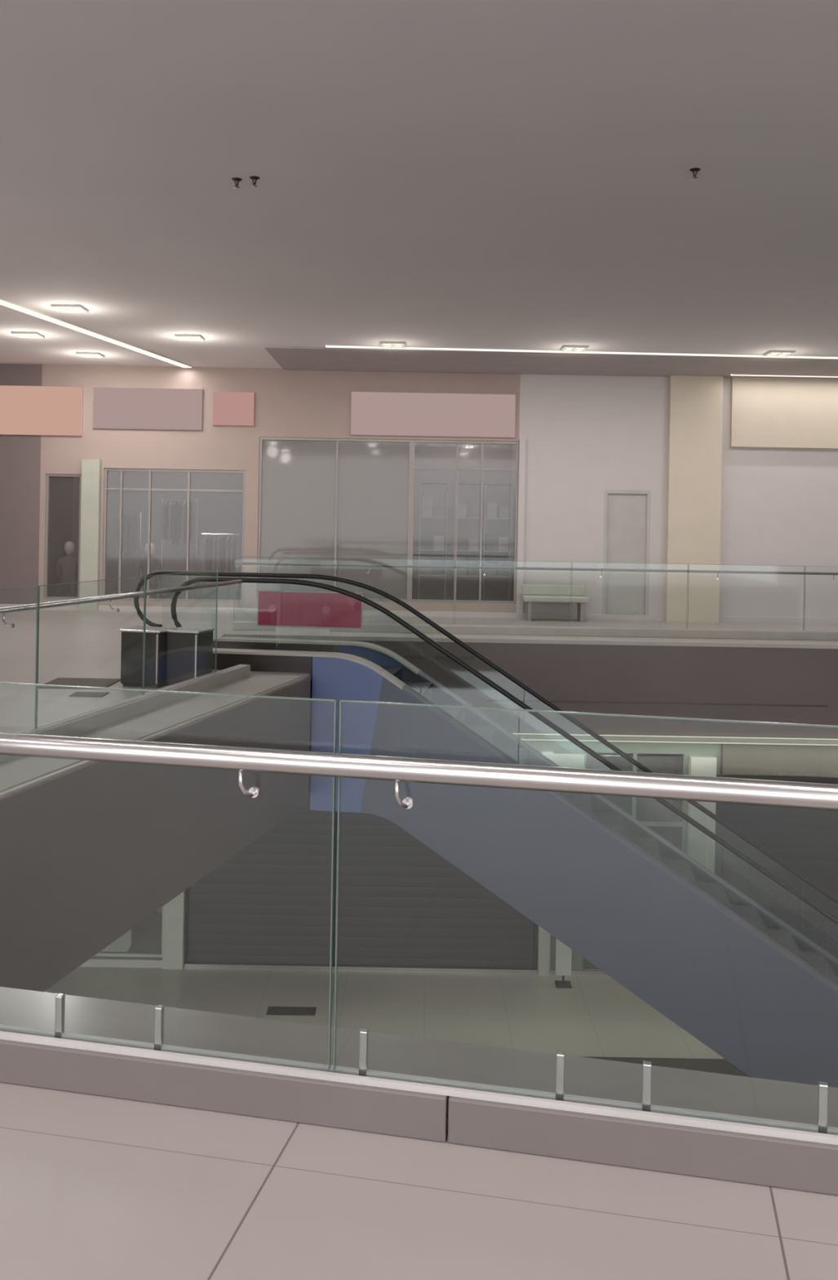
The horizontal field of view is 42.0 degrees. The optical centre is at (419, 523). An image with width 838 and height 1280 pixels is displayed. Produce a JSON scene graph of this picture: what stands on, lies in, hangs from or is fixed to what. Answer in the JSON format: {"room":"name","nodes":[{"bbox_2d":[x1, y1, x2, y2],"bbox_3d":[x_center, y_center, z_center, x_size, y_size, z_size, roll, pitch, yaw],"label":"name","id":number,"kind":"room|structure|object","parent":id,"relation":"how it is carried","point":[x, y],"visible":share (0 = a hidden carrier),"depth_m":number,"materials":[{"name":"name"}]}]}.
{"room":"shopping mall","nodes":[
{"label":"shopping mall","id":0,"kind":"room"},
{"bbox_2d":[48,476,73,596],"bbox_3d":[-7.300,-0.657,22.050,0.080,4.620,1.700,1,0,0],"label":"wall","id":1,"kind":"structure","parent":0,"point":[60,518],"depth_m":22.03,"materials":[{"name":"paint"}]},
{"bbox_2d":[106,471,120,595],"bbox_3d":[-6.300,-0.640,22.050,0.080,4.620,1.700,1,0,0],"label":"wall","id":2,"kind":"structure","parent":0,"point":[113,477],"depth_m":22.37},
{"bbox_2d":[71,442,511,600],"bbox_3d":[-2.689,-0.627,23.000,9.200,4.720,0.200,1,0,0],"label":"store interior","id":3,"kind":"structure","parent":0,"point":[218,512],"depth_m":22.90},
{"bbox_2d":[44,913,725,1059],"bbox_3d":[-0.626,7.220,8.200,29.000,0.300,30.400,1,0,0],"label":"floor","id":4,"kind":"structure","parent":0,"point":[598,1016],"depth_m":16.16,"materials":[{"name":"tile"}]},
{"bbox_2d":[100,929,131,951],"bbox_3d":[-5.067,6.663,17.900,0.640,0.660,0.440,1,0,0],"label":"display box","id":5,"kind":"object","parent":4,"relation":"on","point":[122,944],"visible":0.14,"depth_m":17.70,"materials":[{"name":"white paint"}]},
{"bbox_2d":[266,1006,316,1016],"bbox_3d":[-1.843,7.043,15.780,0.700,0.012,0.260,1,0,0],"label":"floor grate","id":6,"kind":"object","parent":4,"relation":"on","point":[272,1011],"visible":1,"depth_m":15.77,"materials":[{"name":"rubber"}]},
{"bbox_2d":[133,570,837,1088],"bbox_3d":[2.727,3.958,13.006,13.474,6.461,1.540,1,0,8],"label":"escalator","id":7,"kind":"object","parent":4,"relation":"on","point":[733,975],"visible":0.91,"depth_m":12.46,"materials":[{"name":"blue metal"}]},
{"bbox_2d":[555,938,572,988],"bbox_3d":[2.232,6.760,16.850,0.240,0.720,0.240,1,0,0],"label":"stand","id":8,"kind":"object","parent":4,"relation":"on","point":[563,953],"visible":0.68,"depth_m":16.84,"materials":[{"name":"white paint"}]},
{"bbox_2d":[578,1056,750,1077],"bbox_3d":[3.376,7.134,9.030,17.000,0.012,11.060,1,0,0],"label":"floor mat","id":9,"kind":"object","parent":4,"relation":"on","point":[722,1066],"depth_m":14.42,"materials":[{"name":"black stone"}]},
{"bbox_2d":[153,754,682,913],"bbox_3d":[-0.590,5.130,19.700,29.000,3.880,0.200,1,0,0],"label":"wall","id":10,"kind":"structure","parent":0,"point":[677,832],"depth_m":19.60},
{"bbox_2d":[0,0,837,368],"bbox_3d":[-0.446,-3.098,7.000,29.000,0.300,28.000,1,0,0],"label":"ceiling","id":11,"kind":"structure","parent":0,"point":[508,174],"depth_m":9.19,"materials":[{"name":"grey paint"}]},
{"bbox_2d":[10,331,44,337],"bbox_3d":[-6.278,-3.033,17.530,0.400,0.035,0.400,1,0,0],"label":"recessed light","id":12,"kind":"object","parent":11,"relation":"in","point":[20,334],"visible":1,"depth_m":17.46,"materials":[{"name":"white paint"}]},
{"bbox_2d":[50,303,88,312],"bbox_3d":[-4.878,-3.008,15.260,0.400,0.035,0.400,1,0,0],"label":"recessed light","id":13,"kind":"object","parent":11,"relation":"in","point":[60,308],"visible":1,"depth_m":15.19,"materials":[{"name":"white paint"}]},
{"bbox_2d":[75,351,105,357],"bbox_3d":[-5.888,-3.026,19.570,0.400,0.035,0.400,1,0,0],"label":"recessed light","id":14,"kind":"object","parent":11,"relation":"in","point":[84,354],"visible":1,"depth_m":19.48,"materials":[{"name":"white paint"}]},
{"bbox_2d":[0,297,192,368],"bbox_3d":[-5.888,-3.025,13.900,0.195,0.030,14.302,1,0,12],"label":"light strip","id":15,"kind":"object","parent":11,"relation":"attached to","point":[8,304],"visible":1,"depth_m":17.07,"materials":[{"name":"white paint"}]},
{"bbox_2d":[174,333,204,341],"bbox_3d":[-3.678,-2.987,17.520,0.400,0.035,0.400,1,0,0],"label":"recessed light","id":16,"kind":"object","parent":11,"relation":"in","point":[180,336],"visible":1,"depth_m":17.44,"materials":[{"name":"white paint"}]},
{"bbox_2d":[380,341,405,347],"bbox_3d":[-0.429,-2.930,17.850,0.400,0.035,0.400,1,0,0],"label":"recessed light","id":17,"kind":"object","parent":11,"relation":"in","point":[383,344],"visible":1,"depth_m":17.77,"materials":[{"name":"white paint"}]},
{"bbox_2d":[560,345,588,351],"bbox_3d":[2.551,-2.878,17.920,0.400,0.035,0.400,1,0,0],"label":"recessed light","id":18,"kind":"object","parent":11,"relation":"in","point":[565,348],"visible":1,"depth_m":17.84,"materials":[{"name":"white paint"}]},
{"bbox_2d":[325,343,837,359],"bbox_3d":[6.000,-2.818,18.350,15.108,0.030,0.165,1,0,-2],"label":"light strip","id":19,"kind":"object","parent":11,"relation":"attached to","point":[327,345],"visible":0.96,"depth_m":18.20,"materials":[{"name":"white paint"}]},
{"bbox_2d":[763,350,795,356],"bbox_3d":[5.960,-2.819,18.060,0.400,0.035,0.400,1,0,0],"label":"recessed light","id":20,"kind":"object","parent":11,"relation":"in","point":[772,353],"visible":1,"depth_m":17.97,"materials":[{"name":"white paint"}]},
{"bbox_2d":[0,609,837,1279],"bbox_3d":[-0.532,1.821,8.200,29.000,0.100,30.400,1,0,0],"label":"floor","id":21,"kind":"structure","parent":0,"point":[92,1187],"depth_m":2.89,"materials":[{"name":"tile"}]},
{"bbox_2d":[56,541,78,596],"bbox_3d":[-6.878,1.003,21.446,0.401,1.315,0.401,1,0,45],"label":"mannequin","id":22,"kind":"object","parent":21,"relation":"on","point":[68,563],"visible":0.7,"depth_m":21.39},
{"bbox_2d":[38,677,120,689],"bbox_3d":[-3.630,1.711,11.700,0.700,0.012,0.700,1,0,0],"label":"floor mat","id":23,"kind":"object","parent":21,"relation":"on","point":[96,682],"visible":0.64,"depth_m":11.71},
{"bbox_2d":[68,691,109,697],"bbox_3d":[-3.316,1.716,10.975,0.330,0.012,0.250,1,0,0],"label":"floor mat","id":24,"kind":"object","parent":21,"relation":"on","point":[78,694],"visible":1,"depth_m":10.94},
{"bbox_2d":[0,569,250,761],"bbox_3d":[-2.978,1.103,8.364,0.164,1.251,8.575,1,0,13],"label":"glass balustrade","id":25,"kind":"object","parent":21,"relation":"on","point":[82,722],"visible":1,"depth_m":9.72,"materials":[{"name":"clear glass"}]},
{"bbox_2d":[117,512,141,598],"bbox_3d":[-5.864,0.726,22.100,0.470,1.903,0.440,1,0,0],"label":"clothes rack","id":26,"kind":"object","parent":21,"relation":"on","point":[119,513],"visible":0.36,"depth_m":22.09,"materials":[{"name":"silver metal"}]},
{"bbox_2d":[122,515,126,550],"bbox_3d":[-5.969,0.183,22.100,0.050,0.714,0.420,1,0,0],"label":"garment","id":27,"kind":"object","parent":26,"relation":"hanging from","point":[123,516],"visible":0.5,"depth_m":21.97,"materials":[{"name":"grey fabric"}]},
{"bbox_2d":[124,515,132,555],"bbox_3d":[-5.880,0.241,22.100,0.050,0.827,0.420,1,0,0],"label":"garment","id":28,"kind":"object","parent":26,"relation":"hanging from","point":[126,552],"visible":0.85,"depth_m":21.92,"materials":[{"name":"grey fabric"}]},
{"bbox_2d":[128,515,137,550],"bbox_3d":[-5.789,0.184,22.100,0.050,0.709,0.420,1,0,0],"label":"garment","id":29,"kind":"object","parent":26,"relation":"hanging from","point":[133,520],"visible":1,"depth_m":22.02,"materials":[{"name":"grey fabric"}]},
{"bbox_2d":[120,626,174,688],"bbox_3d":[-2.905,1.427,11.720,0.460,0.605,0.420,1,0,13],"label":"litter bin","id":30,"kind":"object","parent":21,"relation":"on","point":[156,637],"visible":0.85,"depth_m":11.53,"materials":[{"name":"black metal"}]},
{"bbox_2d":[136,542,162,598],"bbox_3d":[-5.299,1.030,21.446,0.401,1.315,0.401,1,0,45],"label":"mannequin","id":31,"kind":"object","parent":21,"relation":"on","point":[155,563],"visible":0.5,"depth_m":21.39},
{"bbox_2d":[0,675,305,792],"bbox_3d":[-2.671,1.728,8.410,0.606,0.011,8.751,1,0,14],"label":"trim","id":32,"kind":"structure","parent":21,"relation":"on","point":[16,771],"depth_m":9.57,"materials":[{"name":"grey stone"}]},
{"bbox_2d":[0,677,310,991],"bbox_3d":[-2.284,2.475,8.526,0.030,1.430,8.384,1,0,14],"label":"wall","id":33,"kind":"structure","parent":21,"relation":"attached to","point":[89,852],"depth_m":8.43,"materials":[{"name":"paint"}]},
{"bbox_2d":[160,497,197,599],"bbox_3d":[-4.861,0.593,22.100,0.740,2.204,0.440,1,0,0],"label":"clothes rack","id":34,"kind":"object","parent":21,"relation":"on","point":[162,498],"visible":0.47,"depth_m":22.09,"materials":[{"name":"silver metal"}]},
{"bbox_2d":[163,501,170,539],"bbox_3d":[-5.100,-0.069,22.100,0.050,0.781,0.420,1,0,0],"label":"garment","id":35,"kind":"object","parent":34,"relation":"hanging from","point":[166,503],"visible":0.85,"depth_m":21.91,"materials":[{"name":"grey fabric"}]},
{"bbox_2d":[167,501,173,537],"bbox_3d":[-5.009,-0.089,22.100,0.050,0.738,0.420,1,0,0],"label":"garment","id":36,"kind":"object","parent":34,"relation":"hanging from","point":[171,504],"visible":0.8,"depth_m":21.91,"materials":[{"name":"grey fabric"}]},
{"bbox_2d":[172,501,179,543],"bbox_3d":[-4.920,-0.025,22.100,0.050,0.863,0.420,1,0,0],"label":"garment","id":37,"kind":"object","parent":34,"relation":"hanging from","point":[175,540],"visible":0.85,"depth_m":21.91,"materials":[{"name":"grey fabric"}]},
{"bbox_2d":[176,501,182,537],"bbox_3d":[-4.829,-0.095,22.100,0.050,0.718,0.420,1,0,0],"label":"garment","id":38,"kind":"object","parent":34,"relation":"hanging from","point":[180,504],"visible":0.8,"depth_m":21.91,"materials":[{"name":"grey fabric"}]},
{"bbox_2d":[181,501,187,542],"bbox_3d":[-4.740,-0.036,22.100,0.050,0.834,0.420,1,0,0],"label":"garment","id":39,"kind":"object","parent":34,"relation":"hanging from","point":[184,503],"visible":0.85,"depth_m":21.91,"materials":[{"name":"grey fabric"}]},
{"bbox_2d":[185,501,192,540],"bbox_3d":[-4.650,-0.055,22.100,0.050,0.791,0.420,1,0,0],"label":"garment","id":40,"kind":"object","parent":34,"relation":"hanging from","point":[191,504],"visible":0.55,"depth_m":22.11,"materials":[{"name":"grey fabric"}]},
{"bbox_2d":[165,626,214,685],"bbox_3d":[-2.465,1.435,11.750,0.380,0.605,0.420,1,0,13],"label":"litter bin","id":41,"kind":"object","parent":21,"relation":"on","point":[189,650],"visible":0.81,"depth_m":11.57,"materials":[{"name":"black metal"}]},
{"bbox_2d":[200,533,241,599],"bbox_3d":[-4.017,0.957,22.100,0.830,1.507,0.440,1,0,0],"label":"clothes rack","id":42,"kind":"object","parent":21,"relation":"on","point":[201,533],"visible":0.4,"depth_m":22.09,"materials":[{"name":"silver metal"}]},
{"bbox_2d":[203,536,208,571],"bbox_3d":[-4.307,0.659,22.100,0.050,0.808,0.420,1,0,0],"label":"garment","id":43,"kind":"object","parent":42,"relation":"hanging from","point":[206,539],"visible":0.65,"depth_m":21.92,"materials":[{"name":"grey fabric"}]},
{"bbox_2d":[207,536,213,571],"bbox_3d":[-4.216,0.615,22.100,0.050,0.718,0.420,1,0,0],"label":"garment","id":44,"kind":"object","parent":42,"relation":"hanging from","point":[211,538],"visible":0.7,"depth_m":21.91,"materials":[{"name":"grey fabric"}]},
{"bbox_2d":[211,536,217,571],"bbox_3d":[-4.126,0.619,22.100,0.050,0.723,0.420,1,0,0],"label":"garment","id":45,"kind":"object","parent":42,"relation":"hanging from","point":[215,539],"visible":0.65,"depth_m":21.92,"materials":[{"name":"grey fabric"}]},
{"bbox_2d":[216,536,222,577],"bbox_3d":[-4.037,0.663,22.100,0.050,0.806,0.420,1,0,0],"label":"garment","id":46,"kind":"object","parent":42,"relation":"hanging from","point":[220,538],"visible":0.8,"depth_m":21.91,"materials":[{"name":"grey fabric"}]},
{"bbox_2d":[220,536,226,577],"bbox_3d":[-3.948,0.715,22.100,0.050,0.907,0.420,1,0,0],"label":"garment","id":47,"kind":"object","parent":42,"relation":"hanging from","point":[224,539],"visible":0.65,"depth_m":21.92,"materials":[{"name":"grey fabric"}]},
{"bbox_2d":[225,536,231,572],"bbox_3d":[-3.857,0.628,22.100,0.050,0.731,0.420,1,0,0],"label":"garment","id":48,"kind":"object","parent":42,"relation":"hanging from","point":[228,538],"visible":0.65,"depth_m":21.91,"materials":[{"name":"grey fabric"}]},
{"bbox_2d":[229,536,235,572],"bbox_3d":[-3.767,0.642,22.100,0.050,0.756,0.420,1,0,0],"label":"garment","id":49,"kind":"object","parent":42,"relation":"hanging from","point":[233,542],"visible":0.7,"depth_m":21.95,"materials":[{"name":"grey fabric"}]},
{"bbox_2d":[257,590,363,633],"bbox_3d":[-1.423,1.150,14.175,1.400,0.540,0.035,1,0,8],"label":"counter","id":50,"kind":"object","parent":21,"relation":"on","point":[275,608],"depth_m":14.18,"materials":[{"name":"laminate"}]},
{"bbox_2d":[0,681,837,1195],"bbox_3d":[0.802,1.169,2.998,9.562,1.251,0.152,1,0,12],"label":"glass balustrade","id":51,"kind":"object","parent":21,"relation":"on","point":[788,1155],"visible":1,"depth_m":3.14,"materials":[{"name":"glass"}]},
{"bbox_2d":[0,986,837,1128],"bbox_3d":[4.090,1.846,2.798,16.143,0.012,0.556,1,0,11],"label":"trim","id":52,"kind":"structure","parent":21,"relation":"on","point":[780,1100],"depth_m":3.62,"materials":[{"name":"metal"}]},
{"bbox_2d":[418,481,448,599],"bbox_3d":[0.272,0.482,21.700,0.540,2.605,0.400,1,0,0],"label":"shelving unit","id":53,"kind":"object","parent":21,"relation":"on","point":[421,482],"visible":0.76,"depth_m":21.50,"materials":[{"name":"metal"}]},
{"bbox_2d":[421,558,431,574],"bbox_3d":[0.145,0.850,21.660,0.200,0.313,0.240,1,0,0],"label":"box","id":54,"kind":"object","parent":53,"relation":"on","point":[424,571],"visible":0.71,"depth_m":21.54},
{"bbox_2d":[422,533,431,549],"bbox_3d":[0.154,0.355,21.660,0.200,0.304,0.240,1,0,0],"label":"box","id":55,"kind":"object","parent":53,"relation":"on","point":[426,538],"visible":1,"depth_m":21.54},
{"bbox_2d":[422,497,432,516],"bbox_3d":[0.166,-0.331,21.660,0.200,0.376,0.240,1,0,0],"label":"box","id":56,"kind":"object","parent":53,"relation":"on","point":[427,510],"visible":1,"depth_m":21.54,"materials":[{"name":"cardboard"}]},
{"bbox_2d":[433,555,444,574],"bbox_3d":[0.386,0.826,21.660,0.200,0.371,0.240,1,0,0],"label":"box","id":57,"kind":"object","parent":53,"relation":"on","point":[436,562],"visible":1,"depth_m":21.54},
{"bbox_2d":[433,535,444,549],"bbox_3d":[0.394,0.375,21.660,0.200,0.271,0.240,1,0,0],"label":"box","id":58,"kind":"object","parent":53,"relation":"on","point":[438,544],"visible":1,"depth_m":21.54,"materials":[{"name":"cardboard"}]},
{"bbox_2d":[452,482,480,599],"bbox_3d":[0.952,0.494,21.700,0.540,2.605,0.400,1,0,0],"label":"shelving unit","id":59,"kind":"object","parent":21,"relation":"on","point":[460,483],"visible":0.58,"depth_m":21.50,"materials":[{"name":"metal"}]},
{"bbox_2d":[456,556,466,575],"bbox_3d":[0.825,0.841,21.660,0.200,0.354,0.240,1,0,0],"label":"box","id":60,"kind":"object","parent":59,"relation":"on","point":[461,561],"visible":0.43,"depth_m":21.54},
{"bbox_2d":[457,503,466,516],"bbox_3d":[0.845,-0.259,21.660,0.200,0.256,0.240,1,0,0],"label":"box","id":61,"kind":"object","parent":59,"relation":"on","point":[462,508],"visible":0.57,"depth_m":21.54,"materials":[{"name":"cardboard"}]},
{"bbox_2d":[467,538,478,550],"bbox_3d":[1.073,0.412,21.660,0.200,0.221,0.240,1,0,0],"label":"box","id":62,"kind":"object","parent":59,"relation":"on","point":[473,544],"visible":1,"depth_m":21.54,"materials":[{"name":"cardboard"}]},
{"bbox_2d":[467,562,478,575],"bbox_3d":[1.065,0.897,21.660,0.200,0.252,0.240,1,0,0],"label":"box","id":63,"kind":"object","parent":59,"relation":"on","point":[470,571],"visible":0.79,"depth_m":21.54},
{"bbox_2d":[481,483,512,600],"bbox_3d":[1.541,0.504,21.700,0.540,2.605,0.400,1,0,0],"label":"shelving unit","id":64,"kind":"object","parent":21,"relation":"on","point":[510,485],"visible":0.74,"depth_m":21.51,"materials":[{"name":"metal"}]},
{"bbox_2d":[484,563,496,575],"bbox_3d":[1.414,0.913,21.660,0.200,0.232,0.240,1,0,0],"label":"box","id":65,"kind":"object","parent":64,"relation":"on","point":[488,571],"visible":0.86,"depth_m":21.54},
{"bbox_2d":[485,534,496,550],"bbox_3d":[1.424,0.371,21.660,0.200,0.315,0.240,1,0,0],"label":"box","id":66,"kind":"object","parent":64,"relation":"on","point":[491,540],"visible":0.93,"depth_m":21.54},
{"bbox_2d":[485,502,497,517],"bbox_3d":[1.435,-0.270,21.660,0.200,0.299,0.240,1,0,0],"label":"box","id":67,"kind":"object","parent":64,"relation":"on","point":[491,507],"visible":0.93,"depth_m":21.54,"materials":[{"name":"cardboard"}]},
{"bbox_2d":[497,537,508,551],"bbox_3d":[1.663,0.400,21.660,0.200,0.267,0.240,1,0,0],"label":"box","id":68,"kind":"object","parent":64,"relation":"on","point":[503,542],"visible":1,"depth_m":21.54,"materials":[{"name":"cardboard"}]},
{"bbox_2d":[497,560,508,576],"bbox_3d":[1.655,0.881,21.660,0.200,0.305,0.240,1,0,0],"label":"box","id":69,"kind":"object","parent":64,"relation":"on","point":[500,572],"visible":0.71,"depth_m":21.54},
{"bbox_2d":[497,506,509,517],"bbox_3d":[1.674,-0.223,21.660,0.200,0.211,0.240,1,0,0],"label":"box","id":70,"kind":"object","parent":64,"relation":"on","point":[503,512],"visible":0.86,"depth_m":21.54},
{"bbox_2d":[223,634,837,648],"bbox_3d":[5.468,1.895,16.970,17.000,0.062,0.030,1,0,0],"label":"trim","id":71,"kind":"structure","parent":21,"relation":"attached to","point":[263,636],"depth_m":16.95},
{"bbox_2d":[232,555,837,640],"bbox_3d":[5.229,1.271,17.801,16.500,1.201,0.162,1,0,0],"label":"glass balustrade","id":72,"kind":"object","parent":21,"relation":"on","point":[686,633],"visible":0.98,"depth_m":17.72,"materials":[{"name":"glass"}]},
{"bbox_2d":[521,584,588,622],"bbox_3d":[2.554,1.495,20.560,1.200,0.660,0.520,1,0,0],"label":"bench","id":73,"kind":"object","parent":21,"relation":"on","point":[531,593],"visible":1,"depth_m":20.75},
{"bbox_2d":[336,640,837,738],"bbox_3d":[5.455,2.611,16.985,17.000,1.430,0.030,1,0,0],"label":"fascia","id":74,"kind":"structure","parent":21,"relation":"attached to","point":[556,672],"depth_m":16.97,"materials":[{"name":"paint"}]},
{"bbox_2d":[400,655,475,659],"bbox_3d":[-0.186,2.072,16.960,2.100,0.050,0.020,1,0,0],"label":"trim","id":75,"kind":"structure","parent":74,"relation":"attached to","point":[431,657],"depth_m":16.95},
{"bbox_2d":[486,699,828,706],"bbox_3d":[3.702,2.790,16.962,5.300,0.020,0.015,1,0,0],"label":"trim","id":76,"kind":"structure","parent":74,"relation":"attached to","point":[486,700],"depth_m":16.95,"materials":[{"name":"grey metal"}]},
{"bbox_2d":[512,733,837,745],"bbox_3d":[7.367,3.404,16.930,12.150,0.090,0.074,1,0,0],"label":"light strip","id":77,"kind":"object","parent":74,"relation":"attached to","point":[525,736],"visible":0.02,"depth_m":16.89,"materials":[{"name":"white paint"}]},
{"bbox_2d":[0,363,837,617],"bbox_3d":[-0.490,-0.589,21.100,29.000,4.720,0.200,1,0,0],"label":"wall","id":78,"kind":"structure","parent":0,"point":[585,436],"depth_m":21.00,"materials":[{"name":"white paint"}]},
{"bbox_2d":[0,385,83,435],"bbox_3d":[-7.713,-2.180,20.974,2.500,0.950,0.049,1,0,0],"label":"shop sign","id":79,"kind":"object","parent":78,"relation":"attached to","point":[24,410],"visible":1,"depth_m":20.95,"materials":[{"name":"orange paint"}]},
{"bbox_2d":[44,473,81,599],"bbox_3d":[-6.855,0.250,21.070,0.700,2.420,0.080,1,0,0],"label":"window","id":80,"kind":"structure","parent":78,"relation":"in","point":[48,475],"depth_m":21.03,"materials":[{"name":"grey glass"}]},
{"bbox_2d":[79,458,102,611],"bbox_3d":[-6.295,0.220,20.925,0.340,2.900,0.150,1,0,0],"label":"trim","id":81,"kind":"structure","parent":78,"relation":"attached to","point":[91,469],"depth_m":20.85,"materials":[{"name":"paint"}]},
{"bbox_2d":[92,386,203,430],"bbox_3d":[-5.212,-2.211,20.974,2.100,0.800,0.049,1,0,0],"label":"shop sign","id":82,"kind":"object","parent":78,"relation":"attached to","point":[113,407],"visible":1,"depth_m":20.95,"materials":[{"name":"pink paint"}]},
{"bbox_2d":[102,467,245,602],"bbox_3d":[-4.720,0.223,21.070,2.730,2.550,0.080,1,0,0],"label":"window","id":83,"kind":"structure","parent":78,"relation":"in","point":[106,488],"depth_m":21.03,"materials":[{"name":"grey metal"}]},
{"bbox_2d":[212,391,254,426],"bbox_3d":[-3.562,-2.208,20.974,0.800,0.650,0.049,1,0,0],"label":"shop sign","id":84,"kind":"object","parent":78,"relation":"attached to","point":[229,408],"visible":1,"depth_m":20.95,"materials":[{"name":"pink paint"}]},
{"bbox_2d":[257,436,412,601],"bbox_3d":[-1.629,-0.083,21.070,2.940,3.130,0.080,1,0,0],"label":"window","id":85,"kind":"structure","parent":78,"relation":"in","point":[321,500],"depth_m":21.06,"materials":[{"name":"clear glass"}]},
{"bbox_2d":[0,604,837,623],"bbox_3d":[-0.480,1.722,20.970,28.900,0.100,0.060,1,0,0],"label":"baseboard","id":86,"kind":"structure","parent":78,"relation":"attached to","point":[72,607],"depth_m":20.94,"materials":[{"name":"white paint"}]},
{"bbox_2d":[350,391,515,438],"bbox_3d":[0.272,-2.096,20.974,3.170,0.840,0.049,1,0,0],"label":"shop sign","id":87,"kind":"object","parent":78,"relation":"attached to","point":[372,413],"visible":1,"depth_m":20.95,"materials":[{"name":"pink paint"}]},
{"bbox_2d":[409,439,519,604],"bbox_3d":[0.871,-0.040,21.070,2.060,3.130,0.080,1,0,0],"label":"window","id":88,"kind":"structure","parent":78,"relation":"in","point":[457,468],"depth_m":21.03,"materials":[{"name":"grey metal"}]},
{"bbox_2d":[516,438,525,618],"bbox_3d":[1.959,0.089,20.965,0.120,3.450,0.070,1,0,0],"label":"trim","id":89,"kind":"structure","parent":78,"relation":"attached to","point":[520,574],"depth_m":20.93,"materials":[{"name":"white paint"}]},
{"bbox_2d":[264,346,837,378],"bbox_3d":[5.725,-2.825,19.670,16.650,0.029,2.640,1,0,0],"label":"trim","id":90,"kind":"structure","parent":78,"relation":"attached to","point":[289,357],"depth_m":19.50,"materials":[{"name":"paint"}]},
{"bbox_2d":[602,489,651,614],"bbox_3d":[3.990,0.600,21.019,0.900,2.500,0.162,1,0,0],"label":"door","id":91,"kind":"structure","parent":78,"relation":"in","point":[627,513],"depth_m":21.05,"materials":[{"name":"grey paint"}]},
{"bbox_2d":[664,375,723,622],"bbox_3d":[5.259,-0.488,20.900,1.000,4.720,0.200,1,0,0],"label":"pillar","id":92,"kind":"structure","parent":78,"relation":"attached to","point":[695,402],"depth_m":20.80,"materials":[{"name":"beige paint"}]},
{"bbox_2d":[729,377,837,448],"bbox_3d":[10.013,-2.086,20.940,8.050,1.360,0.120,1,0,0],"label":"shop sign","id":93,"kind":"object","parent":78,"relation":"attached to","point":[766,412],"depth_m":20.88,"materials":[{"name":"beige paint"}]},
{"bbox_2d":[730,373,837,377],"bbox_3d":[9.699,-2.726,20.450,7.700,0.030,0.084,1,0,0],"label":"light strip","id":94,"kind":"object","parent":78,"relation":"attached to","point":[732,374],"visible":1,"depth_m":20.42,"materials":[{"name":"white paint"}]},
{"bbox_2d":[92,733,837,970],"bbox_3d":[-0.590,5.130,17.400,29.000,3.880,0.200,1,0,0],"label":"wall","id":95,"kind":"structure","parent":0,"point":[557,746],"depth_m":17.30,"materials":[{"name":"paint"}]},
{"bbox_2d":[80,956,162,968],"bbox_3d":[-5.222,6.930,17.270,2.400,0.120,0.100,1,0,0],"label":"trim","id":96,"kind":"structure","parent":95,"relation":"attached to","point":[96,962],"depth_m":17.22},
{"bbox_2d":[93,906,163,957],"bbox_3d":[-5.153,5.281,17.370,2.280,3.180,0.080,1,0,0],"label":"window","id":97,"kind":"structure","parent":95,"relation":"in","point":[126,954],"depth_m":17.33,"materials":[{"name":"grey metal"}]},
{"bbox_2d":[162,890,185,969],"bbox_3d":[-3.849,5.074,17.265,0.320,3.880,0.170,1,0,0],"label":"trim","id":98,"kind":"structure","parent":95,"relation":"attached to","point":[174,912],"depth_m":17.18,"materials":[{"name":"paint"}]},
{"bbox_2d":[308,678,312,791],"bbox_3d":[-0.544,2.531,8.200,29.000,1.319,30.400,1,0,0],"label":"trim","id":99,"kind":"structure","parent":95,"relation":"attached to","point":[311,681],"depth_m":13.01,"materials":[{"name":"grey paint"}]},
{"bbox_2d":[184,790,538,969],"bbox_3d":[-0.904,5.365,17.350,5.620,3.400,0.140,1,0,0],"label":"roller shutter","id":100,"kind":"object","parent":95,"relation":"in","point":[402,904],"depth_m":17.36,"materials":[{"name":"grey metal"}]},
{"bbox_2d":[183,963,606,974],"bbox_3d":[5.076,7.145,17.285,17.600,0.050,0.030,1,0,0],"label":"baseboard","id":101,"kind":"structure","parent":95,"relation":"attached to","point":[185,965],"depth_m":17.27,"materials":[{"name":"silver metal"}]},
{"bbox_2d":[537,750,553,976],"bbox_3d":[1.997,5.356,17.265,0.180,3.520,0.170,1,0,0],"label":"trim","id":102,"kind":"structure","parent":95,"relation":"attached to","point":[544,937],"depth_m":17.18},
{"bbox_2d":[542,753,584,768],"bbox_3d":[1.926,4.239,17.160,1.320,1.250,0.040,1,0,0],"label":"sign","id":103,"kind":"structure","parent":95,"relation":"attached to","point":[563,760],"depth_m":17.14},
{"bbox_2d":[579,752,688,970],"bbox_3d":[3.396,5.390,17.340,1.660,3.500,0.080,1,0,0],"label":"window","id":104,"kind":"structure","parent":95,"relation":"in","point":[685,757],"depth_m":17.30,"materials":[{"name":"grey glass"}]},
{"bbox_2d":[687,755,716,873],"bbox_3d":[4.446,5.418,17.250,0.400,3.480,0.200,1,0,0],"label":"trim","id":105,"kind":"structure","parent":95,"relation":"attached to","point":[700,846],"depth_m":17.15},
{"bbox_2d":[715,774,837,958],"bbox_3d":[7.028,5.614,17.350,4.750,3.180,0.140,1,0,0],"label":"roller shutter","id":106,"kind":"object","parent":95,"relation":"in","point":[806,840],"depth_m":17.36,"materials":[{"name":"grey metal"}]},
{"bbox_2d":[720,743,837,776],"bbox_3d":[7.111,3.750,17.260,4.650,0.490,0.120,1,0,0],"label":"shop sign","id":107,"kind":"object","parent":95,"relation":"attached to","point":[747,759],"depth_m":17.20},
{"bbox_2d":[510,444,515,600],"bbox_3d":[1.949,-0.496,22.050,0.080,4.620,1.700,1,0,0],"label":"wall","id":108,"kind":"structure","parent":0,"point":[513,478],"depth_m":22.11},
{"bbox_2d":[586,752,674,844],"bbox_3d":[3.396,5.390,18.250,1.660,3.500,0.100,1,0,0],"label":"wall","id":109,"kind":"structure","parent":0,"point":[647,809],"depth_m":18.20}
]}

